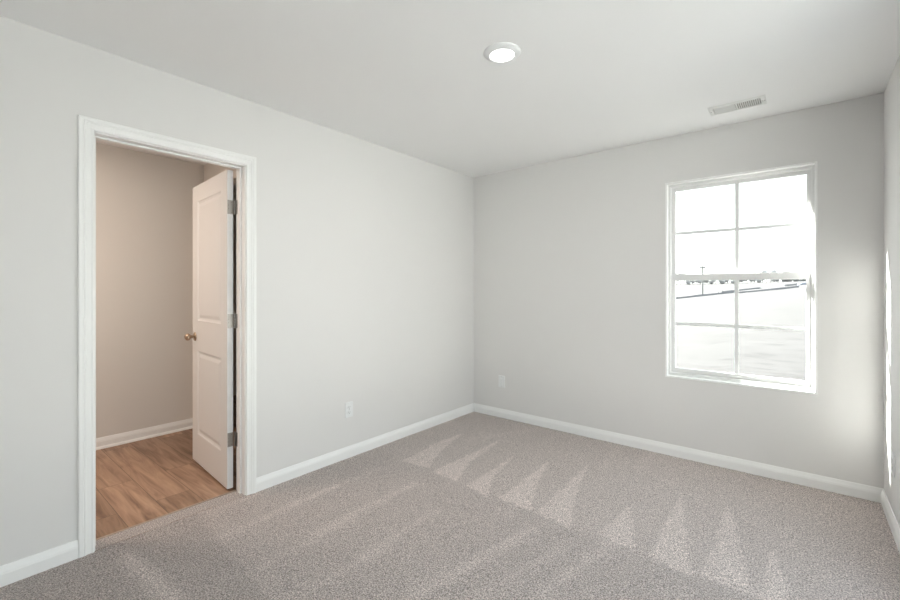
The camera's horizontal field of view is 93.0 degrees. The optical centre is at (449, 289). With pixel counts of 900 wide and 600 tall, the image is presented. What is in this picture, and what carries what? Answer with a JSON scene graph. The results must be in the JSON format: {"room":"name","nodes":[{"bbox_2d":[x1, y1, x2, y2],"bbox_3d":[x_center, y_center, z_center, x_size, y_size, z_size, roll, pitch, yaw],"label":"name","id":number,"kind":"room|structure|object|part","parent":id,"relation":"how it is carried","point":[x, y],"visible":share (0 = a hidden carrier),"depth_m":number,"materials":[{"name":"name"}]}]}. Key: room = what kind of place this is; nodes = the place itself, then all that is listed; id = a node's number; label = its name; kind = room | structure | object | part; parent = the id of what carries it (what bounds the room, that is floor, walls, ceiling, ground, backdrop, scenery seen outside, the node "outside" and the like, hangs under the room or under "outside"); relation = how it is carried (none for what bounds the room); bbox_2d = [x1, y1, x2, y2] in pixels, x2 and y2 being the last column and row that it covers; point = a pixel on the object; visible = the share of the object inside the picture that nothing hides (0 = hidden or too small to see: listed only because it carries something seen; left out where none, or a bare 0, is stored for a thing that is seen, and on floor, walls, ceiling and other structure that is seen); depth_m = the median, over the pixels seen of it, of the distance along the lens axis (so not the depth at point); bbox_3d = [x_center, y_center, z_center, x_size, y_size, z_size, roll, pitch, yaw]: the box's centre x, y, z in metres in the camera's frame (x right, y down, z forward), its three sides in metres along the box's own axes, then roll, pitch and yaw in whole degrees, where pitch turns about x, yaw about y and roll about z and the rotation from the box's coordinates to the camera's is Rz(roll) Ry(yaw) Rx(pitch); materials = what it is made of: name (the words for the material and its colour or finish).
{"room":"empty bedroom","nodes":[
{"label":"empty bedroom","id":0,"kind":"room"},
{"bbox_2d":[96,143,203,437],"bbox_3d":[-3.139,0.047,3.090,0.100,2.440,2.676,0,0,39],"label":"wall","id":1,"kind":"structure","parent":0,"point":[144,201],"depth_m":3.63,"materials":[{"name":"paint"}]},
{"bbox_2d":[96,418,192,449],"bbox_3d":[-3.089,1.228,3.049,0.030,0.087,2.476,0,0,39],"label":"baseboard","id":2,"kind":"structure","parent":1,"relation":"attached to","point":[159,430],"depth_m":3.63,"materials":[{"name":"paint"}]},
{"bbox_2d":[204,163,235,395],"bbox_3d":[-1.675,0.047,4.345,2.585,2.440,1.324,0,0,39],"label":"wall","id":3,"kind":"structure","parent":0,"point":[234,193],"depth_m":5.11,"materials":[{"name":"paint"}]},
{"bbox_2d":[0,16,473,565],"bbox_3d":[-1.188,0.047,2.813,0.115,2.440,4.770,0,0,39],"label":"wall","id":4,"kind":"structure","parent":0,"point":[365,249],"depth_m":2.76,"materials":[{"name":"paint"}]},
{"bbox_2d":[96,490,236,540],"bbox_3d":[-1.581,1.272,2.424,0.012,0.014,0.719,0,0,39],"label":"trim","id":5,"kind":"structure","parent":4,"relation":"attached to","point":[233,490],"depth_m":2.39,"materials":[{"name":"brown wood"}]},
{"bbox_2d":[78,114,255,557],"bbox_3d":[-1.538,0.222,2.388,0.149,2.099,0.853,0,0,39],"label":"trim","id":6,"kind":"structure","parent":4,"relation":"attached to","point":[90,130],"depth_m":2.22,"materials":[{"name":"paint"}]},
{"bbox_2d":[184,170,235,488],"bbox_3d":[-1.638,0.249,2.933,0.725,2.008,0.173,0,0,44],"label":"door","id":7,"kind":"structure","parent":4,"relation":"in","point":[212,336],"depth_m":2.85,"materials":[{"name":"white paint"}]},
{"bbox_3d":[-1.893,0.342,3.099,0.053,0.053,0.061,0,0,44],"label":"knob","id":8,"kind":"part","parent":7,"relation":"part of","materials":[{"name":"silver metal"}]},
{"bbox_2d":[0,403,473,586],"bbox_3d":[-1.163,1.228,2.741,0.014,0.087,4.450,0,0,39],"label":"baseboard","id":9,"kind":"structure","parent":4,"relation":"attached to","point":[12,572],"depth_m":2.85,"materials":[{"name":"paint"}]},
{"bbox_2d":[345,401,352,417],"bbox_3d":[-0.764,0.908,3.231,0.008,0.116,0.071,0,0,39],"label":"wall outlet","id":10,"kind":"object","parent":4,"relation":"attached to","point":[349,405],"visible":1,"depth_m":3.23,"materials":[{"name":"white plastic"}]},
{"bbox_2d":[0,395,899,599],"bbox_3d":[-1.075,1.297,2.604,5.725,0.061,4.550,0,0,39],"label":"floor","id":11,"kind":"structure","parent":0,"point":[473,505],"depth_m":2.25,"materials":[{"name":"carpet"}]},
{"bbox_2d":[0,0,899,177],"bbox_3d":[-0.605,-1.223,2.333,4.975,0.100,4.770,0,0,39],"label":"ceiling","id":12,"kind":"structure","parent":0,"point":[414,78],"depth_m":2.18,"materials":[{"name":"paint"}]},
{"bbox_2d":[484,42,520,62],"bbox_3d":[0.258,-1.164,2.113,0.184,0.018,0.184,0,0,39],"label":"recessed light","id":13,"kind":"object","parent":12,"relation":"in","point":[501,52],"visible":1,"depth_m":2.09,"materials":[{"name":"white plastic"}]},
{"bbox_2d":[707,95,766,115],"bbox_3d":[1.825,-1.167,2.717,0.302,0.013,0.163,0,0,39],"label":"ceiling vent","id":14,"kind":"object","parent":12,"relation":"in","point":[758,100],"visible":1,"depth_m":2.70,"materials":[{"name":"metal"}]},
{"bbox_2d":[474,93,883,488],"bbox_3d":[1.477,0.047,3.579,3.025,2.440,0.200,0,0,39],"label":"wall","id":15,"kind":"structure","parent":0,"point":[569,253],"depth_m":3.35,"materials":[{"name":"paint"}]},
{"bbox_2d":[499,375,504,387],"bbox_3d":[0.512,0.912,4.239,0.071,0.116,0.008,0,0,39],"label":"wall outlet","id":16,"kind":"object","parent":15,"relation":"attached to","point":[501,378],"visible":1,"depth_m":4.23,"materials":[{"name":"white plastic"}]},
{"bbox_2d":[474,403,882,502],"bbox_3d":[1.409,1.228,3.496,3.025,0.087,0.014,0,0,39],"label":"baseboard","id":17,"kind":"structure","parent":15,"relation":"attached to","point":[857,490],"depth_m":3.12,"materials":[{"name":"paint"}]},
{"bbox_2d":[665,161,816,394],"bbox_3d":[2.075,-0.075,3.096,0.891,1.494,0.224,0,0,39],"label":"window","id":18,"kind":"structure","parent":15,"relation":"in","point":[809,386],"depth_m":3.06,"materials":[{"name":"paint"}]},
{"bbox_3d":[2.058,0.262,3.077,0.843,0.760,0.029,0,0,39],"label":"sash","id":19,"kind":"part","parent":18,"relation":"part of","materials":[{"name":"white plastic"}]},
{"bbox_3d":[2.079,-0.439,3.101,0.843,0.718,0.028,0,0,39],"label":"sash","id":20,"kind":"part","parent":18,"relation":"part of","materials":[{"name":"white plastic"}]},
{"bbox_2d":[884,55,899,526],"bbox_3d":[1.253,0.047,0.802,0.160,2.440,4.770,0,0,39],"label":"wall","id":21,"kind":"structure","parent":0,"point":[892,90],"depth_m":2.29,"materials":[{"name":"paint"}]},
{"bbox_2d":[881,489,899,553],"bbox_3d":[1.161,1.228,0.827,0.014,0.087,4.450,0,0,39],"label":"baseboard","id":22,"kind":"structure","parent":21,"relation":"attached to","point":[893,524],"depth_m":2.26,"materials":[{"name":"paint"}]},
{"bbox_2d":[892,451,894,476],"bbox_3d":[2.341,0.922,2.255,0.008,0.116,0.071,0,0,39],"label":"wall outlet","id":23,"kind":"object","parent":21,"relation":"attached to","point":[893,454],"visible":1,"depth_m":2.23,"materials":[{"name":"white plastic"}]},
{"label":"outside","id":24,"kind":"structure","parent":0,"visible":0},
{"bbox_2d":[676,281,805,380],"bbox_3d":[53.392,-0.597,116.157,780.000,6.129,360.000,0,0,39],"label":"ground","id":25,"kind":"structure","parent":24,"point":[762,352],"depth_m":15.92,"materials":[{"name":"soil"}]},
{"bbox_2d":[676,291,733,298],"bbox_3d":[31.440,0.793,52.986,6.984,1.446,0.522,0,0,32],"label":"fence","id":26,"kind":"object","parent":25,"relation":"on","point":[718,293],"visible":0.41,"depth_m":52.70,"materials":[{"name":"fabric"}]},
{"bbox_2d":[722,283,797,291],"bbox_3d":[41.979,-0.208,57.254,1.227,1.743,9.636,0,0,-35],"label":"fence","id":27,"kind":"object","parent":25,"relation":"on","point":[796,283],"visible":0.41,"depth_m":57.20,"materials":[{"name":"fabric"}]},
{"bbox_2d":[739,285,798,292],"bbox_3d":[34.101,0.109,45.921,5.337,1.151,1.090,0,0,39],"label":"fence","id":28,"kind":"object","parent":25,"relation":"on","point":[788,287],"visible":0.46,"depth_m":45.39,"materials":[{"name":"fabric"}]},
{"bbox_2d":[769,269,775,281],"bbox_3d":[113.139,-4.716,150.035,2.690,5.018,2.980,0,0,39],"label":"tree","id":29,"kind":"object","parent":25,"relation":"on","point":[772,270],"visible":0.3,"depth_m":149.43,"materials":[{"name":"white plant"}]}
]}

